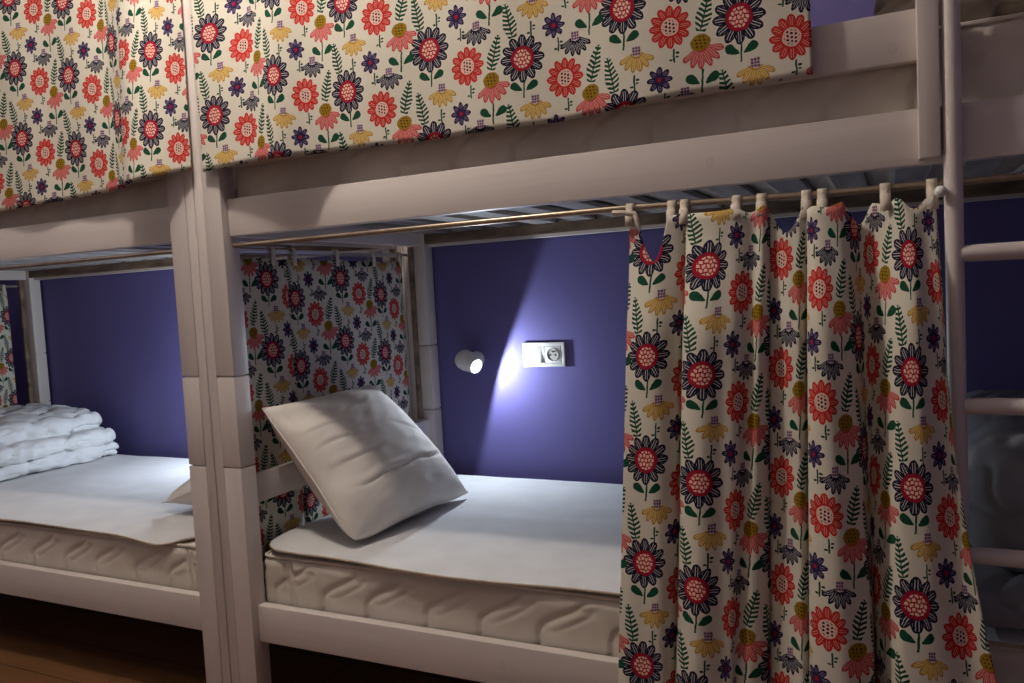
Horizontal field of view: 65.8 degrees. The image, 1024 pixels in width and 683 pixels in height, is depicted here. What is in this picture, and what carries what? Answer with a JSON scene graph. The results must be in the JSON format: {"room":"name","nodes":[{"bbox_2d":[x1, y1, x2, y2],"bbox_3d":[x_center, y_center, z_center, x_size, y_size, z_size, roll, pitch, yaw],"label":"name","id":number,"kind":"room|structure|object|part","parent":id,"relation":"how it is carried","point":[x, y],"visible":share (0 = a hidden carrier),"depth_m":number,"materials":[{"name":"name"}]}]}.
{"room":"dormitory","nodes":[
{"label":"dormitory","id":0,"kind":"room"},
{"bbox_2d":[0,593,482,682],"bbox_3d":[-1.152,1.115,1.028,5.600,0.100,4.388,-1,4,25],"label":"floor","id":1,"kind":"structure","parent":0,"point":[41,641],"depth_m":2.46,"materials":[{"name":"brown laminate"}]},
{"bbox_2d":[0,120,413,682],"bbox_3d":[-1.537,-0.094,2.864,2.145,2.120,0.998,-1,4,25],"label":"bunk bed","id":2,"kind":"object","parent":1,"relation":"on","point":[165,238],"visible":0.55,"depth_m":2.14,"materials":[{"name":"white paint"}]},
{"bbox_2d":[0,284,16,407],"bbox_3d":[-2.475,0.217,3.322,0.019,0.902,0.780,-1,4,25],"label":"curtain","id":3,"kind":"object","parent":2,"relation":"hanging from","point":[8,396],"visible":0.53,"depth_m":3.63,"materials":[{"name":"fabric"}]},
{"bbox_3d":[-2.488,-0.223,3.316,0.011,0.015,0.881,-1,4,25],"label":"curtain rod","id":4,"kind":"part","parent":2,"relation":"part of","materials":[{"name":"metal"}]},
{"bbox_3d":[-2.264,-0.110,3.733,0.087,2.120,0.052,-1,4,25],"label":"post","id":5,"kind":"part","parent":2,"relation":"part of","materials":[{"name":"white paint"}]},
{"bbox_3d":[-1.739,-0.280,2.450,1.972,0.091,0.026,-1,4,25],"label":"rail","id":6,"kind":"part","parent":2,"relation":"part of","materials":[{"name":"white paint"}]},
{"bbox_3d":[-1.735,-0.207,2.454,1.976,0.023,0.012,-1,4,25],"label":"curtain rod","id":7,"kind":"part","parent":2,"relation":"part of","materials":[{"name":"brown metal"}]},
{"bbox_2d":[0,0,191,211],"bbox_3d":[-1.383,-0.700,2.178,1.292,0.658,0.093,-1,4,25],"label":"curtain","id":8,"kind":"object","parent":2,"relation":"hanging from","point":[93,93],"visible":1,"depth_m":2.08,"materials":[{"name":"fabric"}]},
{"bbox_2d":[0,520,198,591],"bbox_3d":[-1.496,0.612,2.918,2.004,0.154,0.868,-1,4,25],"label":"mattress","id":9,"kind":"object","parent":2,"relation":"on","point":[174,565],"visible":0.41,"depth_m":2.29,"materials":[{"name":"beige fabric"}]},
{"bbox_2d":[0,454,194,545],"bbox_3d":[-1.538,0.531,2.912,1.909,0.023,0.872,-1,4,25],"label":"sheet","id":10,"kind":"object","parent":9,"relation":"on","point":[118,495],"visible":0.52,"depth_m":2.67,"materials":[{"name":"white fabric"}]},
{"bbox_2d":[0,403,118,480],"bbox_3d":[-2.131,0.415,3.219,0.557,0.231,0.819,-1,4,25],"label":"duvet","id":11,"kind":"object","parent":10,"relation":"on","point":[34,437],"visible":1,"depth_m":3.26,"materials":[{"name":"white fabric"}]},
{"bbox_2d":[162,479,191,504],"bbox_3d":[-0.783,0.394,2.492,0.389,0.213,0.473,0,5,38],"label":"pillow","id":12,"kind":"object","parent":10,"relation":"on","point":[182,494],"visible":0.03,"depth_m":2.38,"materials":[{"name":"white fabric"}]},
{"bbox_3d":[-1.685,0.737,2.514,1.972,0.094,0.026,-1,4,25],"label":"rail","id":13,"kind":"part","parent":2,"relation":"part of","materials":[{"name":"white paint"}]},
{"bbox_2d":[0,168,235,228],"bbox_3d":[-1.550,-0.412,2.853,2.004,0.167,0.868,-1,4,25],"label":"mattress","id":14,"kind":"object","parent":2,"relation":"on","point":[147,195],"visible":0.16,"depth_m":2.18,"materials":[{"name":"beige fabric"}]},
{"bbox_3d":[-1.550,-0.447,2.345,1.534,0.083,0.022,-1,4,25],"label":"guard rail","id":15,"kind":"part","parent":2,"relation":"part of","materials":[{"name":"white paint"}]},
{"bbox_3d":[-0.802,-0.080,2.014,0.087,2.120,0.052,-1,4,25],"label":"post","id":16,"kind":"part","parent":2,"relation":"part of","materials":[{"name":"white paint"}]},
{"bbox_3d":[-1.343,-0.353,3.284,1.972,0.091,0.026,-1,4,25],"label":"rail","id":17,"kind":"part","parent":2,"relation":"part of","materials":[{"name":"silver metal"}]},
{"bbox_3d":[-0.593,-0.266,2.412,0.011,0.015,0.881,-1,4,25],"label":"curtain rod","id":18,"kind":"part","parent":2,"relation":"part of","materials":[{"name":"metal"}]},
{"bbox_3d":[-0.406,-0.153,2.847,0.087,2.120,0.052,-1,4,25],"label":"post","id":19,"kind":"part","parent":2,"relation":"part of","materials":[{"name":"white paint"}]},
{"bbox_2d":[181,0,1023,682],"bbox_3d":[0.402,-0.139,1.939,2.145,2.120,0.998,-1,4,25],"label":"bunk bed","id":20,"kind":"object","parent":1,"relation":"on","point":[418,213],"visible":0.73,"depth_m":1.72,"materials":[{"name":"white paint"}]},
{"bbox_3d":[-0.720,-0.082,1.975,0.087,2.120,0.052,-1,4,25],"label":"post","id":21,"kind":"part","parent":20,"relation":"part of","materials":[{"name":"white paint"}]},
{"bbox_3d":[-0.549,-0.267,2.391,0.011,0.015,0.881,-1,4,25],"label":"curtain rod","id":22,"kind":"part","parent":20,"relation":"part of","materials":[{"name":"metal"}]},
{"bbox_2d":[240,247,410,585],"bbox_3d":[-0.535,0.172,2.398,0.024,0.902,0.812,-1,4,25],"label":"curtain","id":23,"kind":"object","parent":20,"relation":"hanging from","point":[314,328],"visible":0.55,"depth_m":2.29,"materials":[{"name":"fabric"}]},
{"bbox_3d":[-0.325,-0.155,2.808,0.087,2.120,0.052,-1,4,25],"label":"post","id":24,"kind":"part","parent":20,"relation":"part of","materials":[{"name":"white paint"}]},
{"bbox_3d":[0.254,0.692,1.590,1.972,0.094,0.026,-1,4,25],"label":"rail","id":25,"kind":"part","parent":20,"relation":"part of","materials":[{"name":"white paint"}]},
{"bbox_2d":[190,0,812,171],"bbox_3d":[-0.142,-0.739,1.599,1.388,0.641,0.070,-1,4,25],"label":"curtain","id":26,"kind":"object","parent":20,"relation":"hanging from","point":[274,78],"visible":1,"depth_m":1.63,"materials":[{"name":"fabric"}]},
{"bbox_3d":[-0.006,-0.483,1.609,1.534,0.083,0.022,-1,4,25],"label":"guard rail","id":27,"kind":"part","parent":20,"relation":"part of","materials":[{"name":"white paint"}]},
{"bbox_3d":[0.200,-0.324,1.526,1.972,0.091,0.026,-1,4,25],"label":"rail","id":28,"kind":"part","parent":20,"relation":"part of","materials":[{"name":"white paint"}]},
{"bbox_3d":[0.204,-0.252,1.529,1.976,0.023,0.012,-1,4,25],"label":"curtain rod","id":29,"kind":"part","parent":20,"relation":"part of","materials":[{"name":"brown metal"}]},
{"bbox_2d":[235,12,1023,216],"bbox_3d":[0.389,-0.457,1.929,2.004,0.167,0.868,-1,4,25],"label":"mattress","id":30,"kind":"object","parent":20,"relation":"on","point":[992,49],"visible":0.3,"depth_m":1.50,"materials":[{"name":"beige fabric"}]},
{"bbox_2d":[873,0,1023,25],"bbox_3d":[1.018,-0.658,1.607,0.526,0.210,0.838,-1,4,25],"label":"duvet","id":31,"kind":"object","parent":30,"relation":"on","point":[970,10],"visible":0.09,"depth_m":1.30,"materials":[{"name":"white fabric"}]},
{"bbox_2d":[265,549,1023,682],"bbox_3d":[0.444,0.567,1.993,2.004,0.154,0.868,-1,4,25],"label":"mattress","id":32,"kind":"object","parent":20,"relation":"on","point":[587,622],"visible":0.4,"depth_m":1.78,"materials":[{"name":"beige fabric"}]},
{"bbox_2d":[269,475,1023,647],"bbox_3d":[0.410,0.477,1.982,1.989,0.022,0.872,-1,4,25],"label":"sheet","id":33,"kind":"object","parent":32,"relation":"on","point":[540,533],"visible":0.42,"depth_m":2.01,"materials":[{"name":"white fabric"}]},
{"bbox_2d":[262,384,467,539],"bbox_3d":[-0.397,0.316,2.238,0.330,0.353,0.536,-1,4,25],"label":"pillow","id":34,"kind":"object","parent":33,"relation":"on","point":[370,466],"visible":1,"depth_m":2.08,"materials":[{"name":"white fabric"}]},
{"bbox_2d":[967,389,1023,629],"bbox_3d":[1.109,0.296,1.632,0.420,0.326,0.844,-1,4,25],"label":"duvet","id":35,"kind":"object","parent":33,"relation":"on","point":[995,442],"visible":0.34,"depth_m":1.37,"materials":[{"name":"white fabric"}]},
{"bbox_3d":[0.596,-0.398,2.359,1.972,0.091,0.026,-1,4,25],"label":"rail","id":36,"kind":"part","parent":20,"relation":"part of","materials":[{"name":"white paint"}]},
{"bbox_2d":[612,178,996,682],"bbox_3d":[0.487,0.228,1.369,0.668,0.993,0.142,-1,4,25],"label":"curtain","id":37,"kind":"object","parent":20,"relation":"hanging from","point":[793,511],"visible":1,"depth_m":1.37,"materials":[{"name":"fabric"}]},
{"bbox_3d":[0.658,-0.583,1.257,0.031,0.576,0.028,-1,4,25],"label":"guard post","id":38,"kind":"part","parent":20,"relation":"part of","materials":[{"name":"white paint"}]},
{"bbox_3d":[0.682,-0.238,1.256,0.021,0.018,0.021,-1,4,25],"label":"rod knob","id":39,"kind":"part","parent":20,"relation":"part of","materials":[{"name":"white plastic"}]},
{"bbox_2d":[0,0,1023,483],"bbox_3d":[-0.306,-0.401,2.874,5.600,2.600,0.100,-1,4,25],"label":"wall","id":40,"kind":"structure","parent":0,"point":[112,344],"depth_m":2.71,"materials":[{"name":"paint"}]},
{"bbox_2d":[455,350,483,373],"bbox_3d":[-0.140,0.067,2.717,0.100,0.080,0.114,-1,4,25],"label":"wall lamp","id":41,"kind":"object","parent":40,"relation":"attached to","point":[465,360],"visible":1,"depth_m":2.68,"materials":[{"name":"white plastic"}]},
{"bbox_2d":[522,342,565,366],"bbox_3d":[0.105,0.044,2.652,0.152,0.082,0.019,-1,4,25],"label":"electrical outlet","id":42,"kind":"object","parent":40,"relation":"attached to","point":[538,354],"visible":1,"depth_m":2.65,"materials":[{"name":"white plastic"}]}
]}

